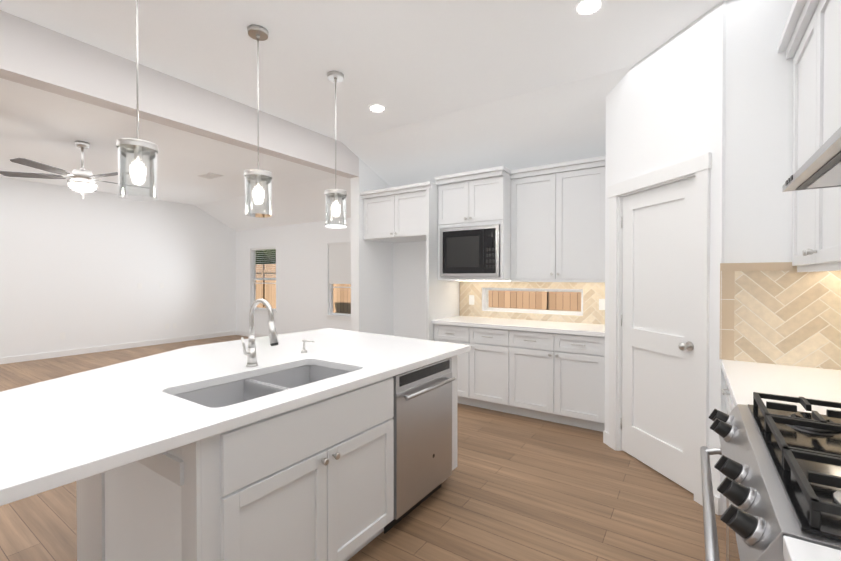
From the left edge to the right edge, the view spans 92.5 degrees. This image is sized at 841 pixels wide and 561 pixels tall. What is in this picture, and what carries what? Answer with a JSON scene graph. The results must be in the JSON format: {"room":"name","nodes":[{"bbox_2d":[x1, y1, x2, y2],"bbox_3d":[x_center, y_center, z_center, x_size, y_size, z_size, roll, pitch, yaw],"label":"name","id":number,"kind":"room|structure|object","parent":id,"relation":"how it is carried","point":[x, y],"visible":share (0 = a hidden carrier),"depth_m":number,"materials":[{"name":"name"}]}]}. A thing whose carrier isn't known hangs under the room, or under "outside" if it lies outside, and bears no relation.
{"room":"kitchen","nodes":[
{"label":"kitchen","id":0,"kind":"room"},
{"bbox_2d":[0,177,235,357],"bbox_3d":[-7.087,-0.214,6.038,0.140,3.120,9.380,0,1,34],"label":"wall","id":1,"kind":"structure","parent":0,"point":[76,268],"depth_m":7.58,"materials":[{"name":"white paint"}]},
{"bbox_2d":[0,331,235,363],"bbox_3d":[-7.023,1.296,6.008,0.013,0.100,9.100,0,1,34],"label":"baseboard","id":2,"kind":"structure","parent":1,"relation":"attached to","point":[14,359],"depth_m":7.61,"materials":[{"name":"white paint"}]},
{"bbox_2d":[0,10,358,177],"bbox_3d":[-2.867,-1.448,2.065,0.170,0.350,7.250,0,1,34],"label":"header beam","id":3,"kind":"structure","parent":0,"point":[34,55],"depth_m":3.09,"materials":[{"name":"white paint"}]},
{"bbox_2d":[195,177,350,230],"bbox_3d":[-2.456,-1.460,7.894,5.730,0.676,1.202,0,1,34],"label":"ceiling slope","id":4,"kind":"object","parent":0,"point":[299,204],"visible":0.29,"depth_m":7.97,"materials":[{"name":"white paint"}]},
{"bbox_2d":[236,218,350,334],"bbox_3d":[-2.127,-0.232,8.265,5.870,3.120,0.140,0,1,34],"label":"wall","id":5,"kind":"structure","parent":0,"point":[302,281],"depth_m":8.56,"materials":[{"name":"white paint"}]},
{"bbox_2d":[236,331,268,336],"bbox_3d":[-2.158,1.279,8.204,5.560,0.100,0.013,0,1,34],"label":"baseboard","id":6,"kind":"structure","parent":5,"relation":"attached to","point":[241,333],"depth_m":9.50,"materials":[{"name":"white paint"}]},
{"bbox_2d":[248,247,276,314],"bbox_3d":[-3.573,0.006,9.208,1.020,1.510,0.143,0,1,34],"label":"living room window","id":7,"kind":"structure","parent":5,"relation":"in","point":[262,311],"depth_m":9.30,"materials":[{"name":"white plastic"}]},
{"bbox_2d":[325,242,350,320],"bbox_3d":[-1.422,0.017,7.756,1.030,1.510,0.143,0,1,34],"label":"living room window","id":8,"kind":"structure","parent":5,"relation":"in","point":[339,263],"depth_m":7.84,"materials":[{"name":"white plastic"}]},
{"bbox_2d":[0,335,725,560],"bbox_3d":[-2.903,1.398,3.227,10.555,0.060,9.700,0,1,34],"label":"floor","id":9,"kind":"structure","parent":0,"point":[513,487],"depth_m":2.45,"materials":[{"name":"brown wood"}]},
{"bbox_2d":[77,350,467,560],"bbox_3d":[-0.719,0.938,2.341,1.304,0.874,1.758,0,1,34],"label":"kitchen island","id":10,"kind":"object","parent":9,"relation":"on","point":[328,444],"depth_m":1.70,"materials":[{"name":"white paint"}]},
{"bbox_2d":[0,328,470,505],"bbox_3d":[-1.158,0.486,2.030,1.599,0.046,3.280,0,1,34],"label":"island countertop","id":11,"kind":"structure","parent":10,"relation":"on","point":[54,433],"depth_m":1.57,"materials":[{"name":"white stone"}]},
{"bbox_2d":[240,298,279,365],"bbox_3d":[-0.843,0.279,2.114,0.247,0.368,0.087,0,1,34],"label":"faucet","id":12,"kind":"object","parent":11,"relation":"on","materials":[{"name":"silver metal"}]},
{"bbox_2d":[174,365,349,407],"bbox_3d":[-0.707,0.610,1.920,0.510,0.211,0.860,0,1,34],"label":"sink","id":13,"kind":"object","parent":11,"relation":"in","point":[232,391],"depth_m":2.02,"materials":[{"name":"grey metal"}]},
{"bbox_2d":[300,338,315,353],"bbox_3d":[-0.722,0.418,2.558,0.092,0.082,0.044,0,1,34],"label":"soap dispenser","id":14,"kind":"object","parent":11,"relation":"on","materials":[{"name":"silver metal"}]},
{"bbox_2d":[384,358,454,533],"bbox_3d":[-0.180,0.939,2.532,0.623,0.868,0.596,0,1,34],"label":"dishwasher","id":15,"kind":"object","parent":10,"relation":"in","point":[422,394],"depth_m":2.32,"materials":[{"name":"grey metal"}]},
{"bbox_2d":[432,324,515,414],"bbox_3d":[0.712,0.921,4.509,0.949,0.874,0.617,0,1,34],"label":"base cabinet","id":16,"kind":"object","parent":9,"relation":"on","point":[486,374],"depth_m":4.18,"materials":[{"name":"white paint"}]},
{"bbox_2d":[516,332,604,431],"bbox_3d":[1.398,0.924,4.046,0.950,0.874,0.617,0,1,34],"label":"base cabinet","id":17,"kind":"object","parent":9,"relation":"on","point":[560,379],"depth_m":3.74,"materials":[{"name":"white paint"}]},
{"bbox_2d":[432,316,604,335],"bbox_3d":[1.040,0.466,4.269,1.797,0.040,0.642,0,1,34],"label":"countertop","id":18,"kind":"structure","parent":17,"relation":"on","point":[562,326],"depth_m":4.09,"materials":[{"name":"white stone"}]},
{"bbox_2d":[724,384,732,414],"bbox_3d":[1.752,0.942,1.766,0.602,0.874,1.002,0,1,34],"label":"base cabinet","id":19,"kind":"object","parent":9,"relation":"on","point":[729,408],"depth_m":2.19,"materials":[{"name":"white paint"}]},
{"bbox_2d":[721,360,840,414],"bbox_3d":[1.742,0.485,1.770,0.627,0.040,1.002,0,1,34],"label":"countertop","id":20,"kind":"structure","parent":19,"relation":"on","point":[743,378],"depth_m":1.85,"materials":[{"name":"white stone"}]},
{"bbox_2d":[700,392,840,560],"bbox_3d":[1.144,0.896,1.004,0.724,0.978,0.922,0,1,34],"label":"range","id":21,"kind":"object","parent":9,"relation":"on","point":[778,465],"visible":1,"depth_m":0.98,"materials":[{"name":"silver metal"}]},
{"bbox_2d":[0,0,726,204],"bbox_3d":[-3.213,-1.689,2.743,10.235,0.120,8.270,0,1,34],"label":"ceiling","id":22,"kind":"structure","parent":0,"point":[405,62],"depth_m":3.01,"materials":[{"name":"white paint"}]},
{"bbox_2d":[0,141,157,198],"bbox_3d":[-3.994,-1.305,4.832,1.511,0.680,1.470,0,1,34],"label":"ceiling fan","id":23,"kind":"object","parent":22,"relation":"hanging from","point":[82,179],"visible":1,"depth_m":4.69,"materials":[{"name":"silver metal"}]},
{"bbox_2d":[116,0,157,201],"bbox_3d":[-1.446,-1.021,2.056,0.176,1.204,0.176,0,1,34],"label":"pendant light","id":24,"kind":"object","parent":22,"relation":"hanging from","point":[138,148],"visible":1,"depth_m":2.05,"materials":[{"name":"clear glass"}]},
{"bbox_2d":[197,173,222,178],"bbox_3d":[-3.329,-1.651,6.375,0.380,0.012,0.220,0,1,34],"label":"ceiling vent","id":25,"kind":"object","parent":22,"relation":"in","point":[210,176],"visible":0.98,"depth_m":6.37,"materials":[{"name":"white metal"}]},
{"bbox_2d":[244,24,272,217],"bbox_3d":[-1.060,-1.026,2.627,0.176,1.204,0.176,0,1,34],"label":"pendant light","id":26,"kind":"object","parent":22,"relation":"hanging from","point":[258,33],"visible":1,"depth_m":2.62,"materials":[{"name":"clear glass"}]},
{"bbox_2d":[324,71,346,227],"bbox_3d":[-0.674,-1.030,3.199,0.176,1.204,0.176,0,1,34],"label":"pendant light","id":27,"kind":"object","parent":22,"relation":"hanging from","point":[335,77],"visible":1,"depth_m":3.19,"materials":[{"name":"clear glass"}]},
{"bbox_2d":[368,104,385,111],"bbox_3d":[-0.412,-1.633,3.814,0.170,0.008,0.170,0,1,34],"label":"recessed light","id":28,"kind":"object","parent":22,"relation":"in","point":[377,108],"visible":1,"depth_m":3.81,"materials":[{"name":"white paint"}]},
{"bbox_2d":[574,0,604,15],"bbox_3d":[0.997,-1.622,2.381,0.170,0.008,0.170,0,1,34],"label":"recessed light","id":29,"kind":"object","parent":22,"relation":"in","point":[585,7],"visible":1,"depth_m":2.38,"materials":[{"name":"white paint"}]},
{"bbox_2d":[351,158,393,335],"bbox_3d":[-0.309,-0.213,5.837,0.140,3.120,1.850,0,1,34],"label":"wall","id":30,"kind":"structure","parent":0,"point":[371,286],"depth_m":5.18,"materials":[{"name":"white paint"}]},
{"bbox_2d":[393,241,582,339],"bbox_3d":[1.388,-0.202,4.505,4.565,3.120,0.140,0,1,34],"label":"wall","id":31,"kind":"structure","parent":0,"point":[409,289],"depth_m":5.45,"materials":[{"name":"white paint"}]},
{"bbox_2d":[361,184,459,243],"bbox_3d":[-0.134,-0.792,5.061,1.007,0.550,0.627,0,1,34],"label":"upper cabinet","id":32,"kind":"object","parent":31,"relation":"attached to","point":[400,215],"depth_m":4.70,"materials":[{"name":"white paint"}]},
{"bbox_2d":[436,216,511,279],"bbox_3d":[0.650,-0.335,4.549,0.790,0.585,0.490,0,1,34],"label":"upper cabinet","id":33,"kind":"object","parent":31,"relation":"attached to","point":[465,249],"depth_m":4.31,"materials":[{"name":"white paint"}]},
{"bbox_2d":[440,224,499,276],"bbox_3d":[0.650,-0.313,4.550,0.710,0.540,0.490,0,1,34],"label":"microwave","id":34,"kind":"object","parent":33,"relation":"in","point":[467,250],"depth_m":4.33,"materials":[{"name":"grey plastic"}]},
{"bbox_2d":[459,279,604,324],"bbox_3d":[1.224,0.215,4.522,1.777,0.458,0.015,0,1,34],"label":"backsplash","id":35,"kind":"structure","parent":31,"relation":"attached to","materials":[{"name":"tile"}]},
{"bbox_2d":[484,288,582,314],"bbox_3d":[1.272,0.227,4.608,1.160,0.280,0.050,0,1,34],"label":"window","id":36,"kind":"structure","parent":31,"relation":"attached to","point":[486,300],"depth_m":4.59,"materials":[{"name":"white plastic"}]},
{"bbox_2d":[508,160,605,279],"bbox_3d":[1.476,-0.568,4.156,1.017,1.113,0.327,0,1,34],"label":"upper cabinet","id":37,"kind":"object","parent":31,"relation":"attached to","point":[542,227],"depth_m":4.02,"materials":[{"name":"white paint"}]},
{"bbox_2d":[342,65,633,186],"bbox_3d":[1.132,-1.487,4.062,4.505,0.563,1.230,0,1,34],"label":"ceiling slope","id":38,"kind":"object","parent":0,"point":[564,122],"visible":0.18,"depth_m":4.13,"materials":[{"name":"white paint"}]},
{"bbox_2d":[605,0,725,514],"bbox_3d":[1.703,-0.190,2.875,0.100,3.120,1.058,0,0,-11],"label":"wall","id":39,"kind":"structure","parent":0,"point":[665,104],"depth_m":2.61,"materials":[{"name":"white paint"}]},
{"bbox_2d":[620,177,694,493],"bbox_3d":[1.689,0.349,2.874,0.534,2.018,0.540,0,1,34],"label":"pantry door","id":40,"kind":"structure","parent":39,"relation":"in","point":[658,303],"depth_m":2.85,"materials":[{"name":"white paint"}]},
{"bbox_2d":[608,152,711,505],"bbox_3d":[1.693,0.300,2.877,0.122,2.140,0.924,0,0,-11],"label":"door frame","id":41,"kind":"structure","parent":39,"relation":"attached to","point":[699,167],"depth_m":2.51,"materials":[{"name":"white paint"}]},
{"bbox_2d":[723,0,793,512],"bbox_3d":[2.046,-0.184,2.227,0.645,3.120,0.100,0,1,34],"label":"wall","id":42,"kind":"structure","parent":0,"point":[758,131],"depth_m":2.26,"materials":[{"name":"white paint"}]},
{"bbox_2d":[788,0,840,267],"bbox_3d":[1.850,-0.657,1.648,0.322,1.175,1.068,0,1,34],"label":"upper cabinet","id":43,"kind":"object","parent":42,"relation":"attached to","point":[815,51],"depth_m":1.76,"materials":[{"name":"white paint"}]},
{"bbox_2d":[720,262,840,369],"bbox_3d":[0.747,0.196,0.300,0.634,0.561,4.547,0,1,34],"label":"backsplash","id":44,"kind":"structure","parent":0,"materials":[{"name":"tile"}]},
{"bbox_2d":[783,536,840,560],"bbox_3d":[0.206,0.502,-0.505,0.627,0.040,2.605,0,1,34],"label":"countertop","id":45,"kind":"structure","parent":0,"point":[794,549],"depth_m":0.71,"materials":[{"name":"white stone"}]},
{"bbox_3d":[0.959,-0.166,-0.086,0.140,3.120,8.230,0,1,34],"label":"wall","id":46,"kind":"structure","parent":0,"visible":0},
{"bbox_2d":[782,127,840,191],"bbox_3d":[1.249,-0.423,0.923,0.505,0.233,0.920,0,1,34],"label":"range hood","id":47,"kind":"object","parent":46,"relation":"attached to","point":[820,167],"visible":1,"depth_m":1.16,"materials":[{"name":"silver metal"}]},
{"label":"outside","id":48,"kind":"structure","parent":0,"visible":0},
{"bbox_3d":[-2.884,1.368,15.279,38.000,0.050,9.900,0,1,34],"label":"ground","id":49,"kind":"structure","parent":48,"visible":0},
{"bbox_2d":[256,249,275,263],"bbox_3d":[-2.134,-1.751,16.611,40.528,6.168,6.924,0,1,34],"label":"trees","id":50,"kind":"object","parent":49,"relation":"on","point":[269,256],"depth_m":18.10,"materials":[{"name":"green plant"}]},
{"bbox_2d":[256,264,580,313],"bbox_3d":[-4.367,0.401,13.075,38.000,1.920,0.120,0,1,34],"label":"fence","id":51,"kind":"object","parent":49,"relation":"on","point":[558,301],"depth_m":8.92,"materials":[{"name":"brown wood"}]}
]}

